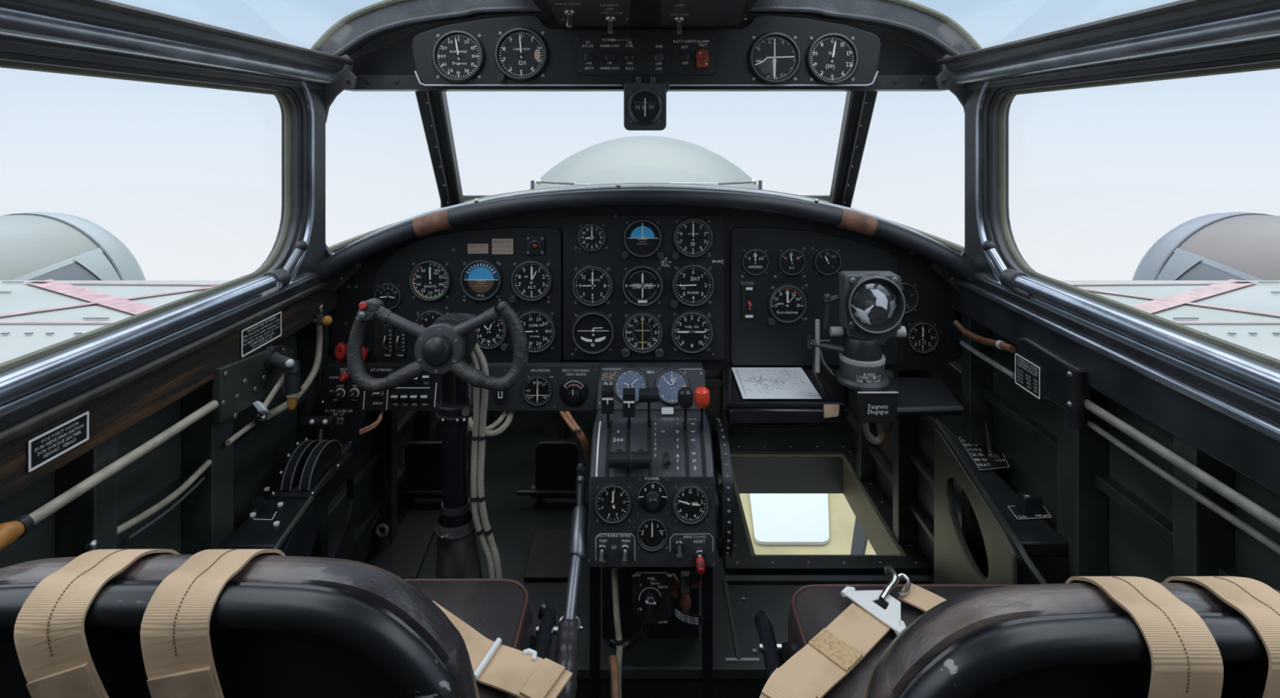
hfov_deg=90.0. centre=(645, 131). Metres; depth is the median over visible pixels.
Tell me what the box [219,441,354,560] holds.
console
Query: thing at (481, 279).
artificial horizon
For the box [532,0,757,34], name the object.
switch box
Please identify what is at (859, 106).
windshield frame
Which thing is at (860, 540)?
strut
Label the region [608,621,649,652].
hose
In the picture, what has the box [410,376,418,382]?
rocker switch
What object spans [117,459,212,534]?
rod
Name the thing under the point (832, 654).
belt
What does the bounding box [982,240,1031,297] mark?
brace
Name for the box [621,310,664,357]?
indicator
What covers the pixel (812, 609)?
seat cushion
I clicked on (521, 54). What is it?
gauge
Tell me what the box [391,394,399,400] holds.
rocker switch
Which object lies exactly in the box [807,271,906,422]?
bombsight
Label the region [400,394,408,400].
rocker switch
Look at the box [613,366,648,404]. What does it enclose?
gauge
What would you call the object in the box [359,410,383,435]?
wire
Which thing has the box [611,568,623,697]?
cable
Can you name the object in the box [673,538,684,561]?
toggle switch
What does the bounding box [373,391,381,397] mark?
rocker switch
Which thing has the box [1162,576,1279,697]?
strap
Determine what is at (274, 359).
lever
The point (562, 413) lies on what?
wire
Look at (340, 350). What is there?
knob
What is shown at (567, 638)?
lever
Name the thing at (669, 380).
gauge
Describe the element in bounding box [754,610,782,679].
lever
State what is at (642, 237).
artificial horizon
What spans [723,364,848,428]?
tray
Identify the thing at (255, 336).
placard
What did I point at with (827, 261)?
gauge
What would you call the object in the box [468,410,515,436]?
cable
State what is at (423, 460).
rudder pedal
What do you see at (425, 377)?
rocker switch
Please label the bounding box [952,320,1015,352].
cable
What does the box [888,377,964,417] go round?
shelf
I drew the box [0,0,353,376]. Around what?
window
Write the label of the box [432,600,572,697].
belt
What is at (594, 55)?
switchboard
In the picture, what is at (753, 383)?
map
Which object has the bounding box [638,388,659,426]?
lever
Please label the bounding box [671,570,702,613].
valve fitting
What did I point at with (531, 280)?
altimeter
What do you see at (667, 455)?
toggle switch
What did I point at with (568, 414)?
wire
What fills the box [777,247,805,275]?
voltmeter
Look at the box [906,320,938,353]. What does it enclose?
gauge
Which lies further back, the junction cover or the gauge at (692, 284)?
the gauge at (692, 284)
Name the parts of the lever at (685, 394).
stem, knob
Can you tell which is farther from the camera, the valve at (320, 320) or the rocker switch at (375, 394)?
the rocker switch at (375, 394)
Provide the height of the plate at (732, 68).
0.134 m
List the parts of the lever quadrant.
lever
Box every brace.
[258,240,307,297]
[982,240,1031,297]
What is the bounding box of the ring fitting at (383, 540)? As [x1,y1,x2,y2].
[373,523,391,553]
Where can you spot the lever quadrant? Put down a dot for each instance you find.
(311, 460)
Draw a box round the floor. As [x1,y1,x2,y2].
[364,435,933,697]
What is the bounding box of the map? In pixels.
[731,367,822,399]
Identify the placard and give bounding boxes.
[26,411,88,471]
[240,311,281,357]
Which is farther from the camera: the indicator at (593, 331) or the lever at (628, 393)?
the indicator at (593, 331)
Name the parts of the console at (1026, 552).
panel, console knob, plate, knob, panel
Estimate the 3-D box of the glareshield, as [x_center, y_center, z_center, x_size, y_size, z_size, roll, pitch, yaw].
[0.002,0.187,1.413,1.283,0.189,0.593,0,0,0]
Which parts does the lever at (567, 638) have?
rod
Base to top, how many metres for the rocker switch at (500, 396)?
0.033 m
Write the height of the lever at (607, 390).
0.084 m
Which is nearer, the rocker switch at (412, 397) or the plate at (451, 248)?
the rocker switch at (412, 397)
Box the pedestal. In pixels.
[587,361,716,697]
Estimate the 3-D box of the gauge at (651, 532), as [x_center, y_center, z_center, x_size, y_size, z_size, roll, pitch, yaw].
[0.010,0.595,0.946,0.048,0.048,0.011,0,0,-1]
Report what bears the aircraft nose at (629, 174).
attached to the wall at (523, 423)
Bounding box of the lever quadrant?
[271,416,352,499]
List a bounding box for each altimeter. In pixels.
[508,258,553,302]
[671,216,714,259]
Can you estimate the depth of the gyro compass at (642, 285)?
1.17 m
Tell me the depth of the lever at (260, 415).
0.91 m
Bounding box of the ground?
[739,493,876,555]
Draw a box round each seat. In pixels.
[0,554,536,697]
[778,582,1279,697]
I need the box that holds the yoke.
[346,297,528,392]
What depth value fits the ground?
4.03 m
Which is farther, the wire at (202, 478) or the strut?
the strut
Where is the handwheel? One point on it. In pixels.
(720, 443)
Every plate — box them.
[212,345,293,422]
[372,226,561,362]
[411,14,880,85]
[467,244,488,253]
[492,238,513,253]
[563,214,724,359]
[671,604,704,625]
[730,226,897,365]
[958,422,1009,471]
[1014,353,1041,399]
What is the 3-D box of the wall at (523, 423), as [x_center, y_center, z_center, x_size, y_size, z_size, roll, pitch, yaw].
[0.000,0.615,2.000,1.280,0.830,0.040,0,0,0]
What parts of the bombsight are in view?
arm, knob, knob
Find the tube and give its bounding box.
[862,422,885,444]
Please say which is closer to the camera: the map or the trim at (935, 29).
the map
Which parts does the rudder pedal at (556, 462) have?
plate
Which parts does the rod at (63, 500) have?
rod handle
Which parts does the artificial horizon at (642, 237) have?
knob, knob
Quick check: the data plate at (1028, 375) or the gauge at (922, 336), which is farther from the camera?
the gauge at (922, 336)
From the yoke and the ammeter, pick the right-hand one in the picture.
the ammeter
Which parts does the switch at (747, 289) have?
lever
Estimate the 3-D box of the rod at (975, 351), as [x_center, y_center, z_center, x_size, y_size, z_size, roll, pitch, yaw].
[0.575,0.382,1.079,0.009,0.012,0.165,0,0,0]
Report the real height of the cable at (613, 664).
0.029 m
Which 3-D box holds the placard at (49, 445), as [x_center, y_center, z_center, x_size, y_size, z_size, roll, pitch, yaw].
[-0.566,0.298,0.619,0.002,0.029,0.064,0,0,0]
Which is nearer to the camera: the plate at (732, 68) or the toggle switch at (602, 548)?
the toggle switch at (602, 548)
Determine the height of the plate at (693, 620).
0.030 m
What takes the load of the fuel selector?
attached to the pedestal
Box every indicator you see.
[408,258,452,302]
[414,308,448,338]
[516,308,557,353]
[570,263,613,306]
[570,309,615,355]
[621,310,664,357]
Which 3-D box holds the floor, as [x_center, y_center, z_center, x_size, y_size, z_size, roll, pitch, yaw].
[0.000,0.987,0.700,1.240,0.086,2.600,0,0,0]
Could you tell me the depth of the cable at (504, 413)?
1.12 m
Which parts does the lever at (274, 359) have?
arm, handle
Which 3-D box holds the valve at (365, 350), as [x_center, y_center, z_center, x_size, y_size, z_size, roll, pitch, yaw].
[-0.517,0.410,1.163,0.030,0.046,0.033,0,0,0]
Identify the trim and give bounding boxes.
[310,0,982,258]
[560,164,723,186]
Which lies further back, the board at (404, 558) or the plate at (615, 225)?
the board at (404, 558)
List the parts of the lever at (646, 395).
stem, knob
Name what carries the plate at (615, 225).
attached to the board at (935, 284)
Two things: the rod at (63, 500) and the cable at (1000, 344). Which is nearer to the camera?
the rod at (63, 500)
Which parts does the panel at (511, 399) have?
selector knob, knob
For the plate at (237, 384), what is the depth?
0.89 m
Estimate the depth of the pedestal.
0.99 m
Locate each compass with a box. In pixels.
[621,263,664,306]
[623,76,669,130]
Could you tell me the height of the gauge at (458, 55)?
0.100 m
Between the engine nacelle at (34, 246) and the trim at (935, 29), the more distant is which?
the engine nacelle at (34, 246)
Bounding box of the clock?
[577,222,606,252]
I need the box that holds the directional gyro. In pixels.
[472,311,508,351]
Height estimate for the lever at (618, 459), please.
0.023 m
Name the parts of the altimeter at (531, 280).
knob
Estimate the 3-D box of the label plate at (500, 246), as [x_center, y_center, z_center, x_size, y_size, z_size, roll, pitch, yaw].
[-0.261,0.210,1.171,0.039,0.028,0.002,0,0,0]
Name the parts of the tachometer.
knob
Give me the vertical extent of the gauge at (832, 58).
0.100 m
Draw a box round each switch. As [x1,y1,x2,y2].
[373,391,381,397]
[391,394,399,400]
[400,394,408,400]
[409,394,417,400]
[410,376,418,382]
[420,394,428,400]
[422,373,430,381]
[495,390,506,403]
[564,9,575,27]
[596,542,608,565]
[604,16,616,33]
[619,542,631,565]
[663,452,671,469]
[673,17,684,34]
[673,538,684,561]
[693,547,705,573]
[741,281,753,319]
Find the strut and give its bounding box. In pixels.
[850,516,867,555]
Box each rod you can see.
[0,400,218,551]
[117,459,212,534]
[225,421,257,445]
[959,340,1014,378]
[1084,399,1279,533]
[1085,420,1279,555]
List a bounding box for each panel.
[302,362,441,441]
[467,362,599,410]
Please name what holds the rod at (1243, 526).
attached to the wall at (1216, 410)
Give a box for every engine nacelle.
[0,211,145,279]
[1132,211,1279,279]
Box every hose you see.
[266,304,322,419]
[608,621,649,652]
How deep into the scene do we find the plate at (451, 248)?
1.17 m
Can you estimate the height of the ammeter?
0.052 m
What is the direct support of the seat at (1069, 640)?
on the floor
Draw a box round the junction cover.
[1017,337,1091,431]
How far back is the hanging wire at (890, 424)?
1.12 m
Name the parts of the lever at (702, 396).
stem, knob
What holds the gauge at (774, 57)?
attached to the plate at (732, 68)
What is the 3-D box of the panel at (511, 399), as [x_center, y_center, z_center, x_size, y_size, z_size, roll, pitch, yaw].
[-0.221,0.456,1.135,0.279,0.078,0.040,0,0,0]
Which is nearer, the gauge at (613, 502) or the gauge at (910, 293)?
the gauge at (613, 502)
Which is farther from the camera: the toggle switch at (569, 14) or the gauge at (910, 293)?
the gauge at (910, 293)
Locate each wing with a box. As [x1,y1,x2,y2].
[0,279,231,363]
[1058,279,1279,359]
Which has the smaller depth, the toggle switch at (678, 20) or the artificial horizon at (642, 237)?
the toggle switch at (678, 20)
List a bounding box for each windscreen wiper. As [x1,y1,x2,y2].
[530,178,590,189]
[669,178,762,189]
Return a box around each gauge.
[373,282,402,310]
[431,29,485,83]
[493,26,549,81]
[521,374,553,406]
[593,482,632,524]
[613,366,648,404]
[635,515,668,551]
[653,367,689,405]
[669,309,714,354]
[670,262,715,308]
[671,483,710,524]
[747,31,801,84]
[804,31,859,85]
[813,247,841,275]
[901,280,919,314]
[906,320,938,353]
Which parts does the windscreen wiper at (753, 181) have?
blade, arm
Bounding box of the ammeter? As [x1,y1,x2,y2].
[741,247,769,275]
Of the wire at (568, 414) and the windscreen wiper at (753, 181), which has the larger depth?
the windscreen wiper at (753, 181)
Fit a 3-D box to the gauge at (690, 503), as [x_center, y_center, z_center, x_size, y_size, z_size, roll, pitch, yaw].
[0.068,0.554,0.951,0.058,0.057,0.013,0,0,1]
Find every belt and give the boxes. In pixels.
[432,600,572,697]
[759,564,946,697]
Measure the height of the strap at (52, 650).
0.191 m
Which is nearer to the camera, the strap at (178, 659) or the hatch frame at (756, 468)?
the strap at (178, 659)
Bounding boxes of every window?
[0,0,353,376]
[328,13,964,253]
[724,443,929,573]
[749,493,829,545]
[936,0,1279,373]
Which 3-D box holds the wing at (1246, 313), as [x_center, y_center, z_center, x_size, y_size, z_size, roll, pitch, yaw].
[2.745,0.676,1.980,4.200,0.167,1.360,0,0,0]
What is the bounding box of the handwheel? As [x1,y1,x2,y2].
[711,417,733,559]
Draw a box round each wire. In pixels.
[126,476,204,540]
[359,410,381,432]
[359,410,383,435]
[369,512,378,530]
[559,410,588,459]
[564,410,591,459]
[882,422,892,449]
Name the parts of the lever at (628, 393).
stem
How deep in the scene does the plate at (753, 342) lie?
1.17 m
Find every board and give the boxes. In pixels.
[328,204,961,369]
[367,511,441,578]
[523,529,570,580]
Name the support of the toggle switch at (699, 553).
attached to the pedestal
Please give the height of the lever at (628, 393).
0.084 m
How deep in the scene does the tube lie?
1.11 m
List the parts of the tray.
rail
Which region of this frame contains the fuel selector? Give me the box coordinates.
[632,567,672,623]
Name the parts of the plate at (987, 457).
lever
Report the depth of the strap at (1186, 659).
0.41 m
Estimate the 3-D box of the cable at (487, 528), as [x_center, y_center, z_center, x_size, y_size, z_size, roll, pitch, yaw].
[-0.248,0.643,1.012,0.061,0.607,0.045,0,0,0]
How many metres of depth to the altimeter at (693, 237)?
1.17 m
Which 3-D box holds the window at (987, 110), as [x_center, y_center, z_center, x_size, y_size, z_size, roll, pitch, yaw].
[0.586,0.070,0.285,0.088,0.410,1.809,0,0,0]
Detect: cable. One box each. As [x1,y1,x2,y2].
[468,410,508,432]
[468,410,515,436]
[469,350,495,578]
[473,342,502,578]
[608,654,619,697]
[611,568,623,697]
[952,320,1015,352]
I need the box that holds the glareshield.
[307,182,983,282]
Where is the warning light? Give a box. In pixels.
[526,235,544,254]
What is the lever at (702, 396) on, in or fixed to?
on the pedestal
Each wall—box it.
[0,268,441,568]
[440,195,843,438]
[843,268,1279,591]
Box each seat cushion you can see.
[408,581,532,697]
[787,586,996,697]
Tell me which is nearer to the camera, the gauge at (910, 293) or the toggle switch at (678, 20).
the toggle switch at (678, 20)
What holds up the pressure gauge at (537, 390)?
attached to the panel at (511, 399)
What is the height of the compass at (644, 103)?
0.100 m
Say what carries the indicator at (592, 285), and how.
attached to the plate at (615, 225)
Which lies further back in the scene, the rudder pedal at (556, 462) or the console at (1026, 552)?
the rudder pedal at (556, 462)
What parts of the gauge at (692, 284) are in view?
knob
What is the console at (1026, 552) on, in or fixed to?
on the floor
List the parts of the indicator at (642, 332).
knob, knob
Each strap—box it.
[13,548,179,697]
[140,548,285,697]
[1065,576,1223,697]
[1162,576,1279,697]
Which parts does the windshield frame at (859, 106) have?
frame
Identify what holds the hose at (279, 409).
attached to the wall at (135, 383)
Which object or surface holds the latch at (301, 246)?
attached to the window at (303, 214)
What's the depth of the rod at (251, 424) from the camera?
0.89 m
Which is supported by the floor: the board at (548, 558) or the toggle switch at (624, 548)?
the board at (548, 558)
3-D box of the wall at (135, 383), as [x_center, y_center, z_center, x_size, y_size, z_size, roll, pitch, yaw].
[-0.602,0.625,0.710,0.076,0.810,2.620,0,0,0]
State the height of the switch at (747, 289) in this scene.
0.068 m
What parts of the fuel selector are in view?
knob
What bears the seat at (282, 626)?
on the floor
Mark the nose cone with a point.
(640, 150)
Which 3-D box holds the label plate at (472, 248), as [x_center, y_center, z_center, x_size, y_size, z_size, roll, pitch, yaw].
[-0.306,0.214,1.171,0.038,0.018,0.002,0,0,0]
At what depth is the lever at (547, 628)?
0.76 m
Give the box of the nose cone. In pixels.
[529,135,758,189]
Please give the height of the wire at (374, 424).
0.023 m
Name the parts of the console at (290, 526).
panel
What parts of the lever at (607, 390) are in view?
stem, knob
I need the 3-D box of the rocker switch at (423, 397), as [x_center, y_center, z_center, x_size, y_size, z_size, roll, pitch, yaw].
[-0.390,0.470,1.132,0.012,0.010,0.006,0,0,0]
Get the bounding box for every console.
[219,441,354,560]
[933,419,1069,584]
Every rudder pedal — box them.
[399,441,442,499]
[516,441,578,499]
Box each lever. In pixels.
[251,373,284,423]
[264,345,301,409]
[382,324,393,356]
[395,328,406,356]
[533,601,558,659]
[555,463,586,697]
[601,384,614,427]
[608,448,627,468]
[622,387,635,427]
[631,448,650,468]
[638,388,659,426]
[677,386,693,429]
[693,386,710,431]
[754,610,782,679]
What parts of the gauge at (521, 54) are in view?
knob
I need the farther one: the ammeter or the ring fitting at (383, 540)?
the ring fitting at (383, 540)
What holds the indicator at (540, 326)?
attached to the plate at (451, 248)
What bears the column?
on the floor
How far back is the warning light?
1.17 m
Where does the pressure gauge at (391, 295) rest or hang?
attached to the plate at (451, 248)
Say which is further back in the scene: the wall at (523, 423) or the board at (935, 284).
the wall at (523, 423)
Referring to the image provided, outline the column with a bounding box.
[434,372,482,578]
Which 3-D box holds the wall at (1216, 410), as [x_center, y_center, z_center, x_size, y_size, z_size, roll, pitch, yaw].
[0.602,0.625,0.710,0.076,0.810,2.620,0,0,0]
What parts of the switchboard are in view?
knob, knob, knob, knob, knob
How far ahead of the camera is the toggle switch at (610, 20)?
1.11 m
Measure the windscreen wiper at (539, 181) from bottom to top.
0.039 m
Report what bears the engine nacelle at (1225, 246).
attached to the wing at (1246, 313)
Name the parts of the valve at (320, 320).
knob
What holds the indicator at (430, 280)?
attached to the plate at (451, 248)
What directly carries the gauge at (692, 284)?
attached to the plate at (615, 225)
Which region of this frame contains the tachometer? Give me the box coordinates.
[767,283,807,325]
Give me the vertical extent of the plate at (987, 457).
0.056 m
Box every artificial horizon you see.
[459,257,502,301]
[621,217,663,258]
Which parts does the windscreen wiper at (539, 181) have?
arm, blade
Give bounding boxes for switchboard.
[573,35,719,75]
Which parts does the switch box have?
plate, plate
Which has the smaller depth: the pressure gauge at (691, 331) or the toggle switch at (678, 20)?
the toggle switch at (678, 20)
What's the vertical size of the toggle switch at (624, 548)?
0.017 m
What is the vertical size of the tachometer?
0.075 m
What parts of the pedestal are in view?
leg, plate, gauge panel, plate, knob, selector knob, leg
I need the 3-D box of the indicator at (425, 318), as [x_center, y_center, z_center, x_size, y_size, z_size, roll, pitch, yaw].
[-0.388,0.359,1.169,0.071,0.071,0.007,0,0,0]
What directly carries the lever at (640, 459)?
attached to the pedestal
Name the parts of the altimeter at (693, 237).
knob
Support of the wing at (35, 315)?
attached to the wall at (523, 423)
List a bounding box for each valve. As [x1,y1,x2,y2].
[311,313,332,325]
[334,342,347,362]
[362,346,369,362]
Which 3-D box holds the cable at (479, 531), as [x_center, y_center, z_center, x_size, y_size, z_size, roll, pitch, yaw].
[-0.257,0.645,1.012,0.058,0.602,0.045,0,0,0]
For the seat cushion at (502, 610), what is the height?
0.086 m
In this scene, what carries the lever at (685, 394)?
on the pedestal
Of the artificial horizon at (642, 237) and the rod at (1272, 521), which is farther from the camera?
the artificial horizon at (642, 237)

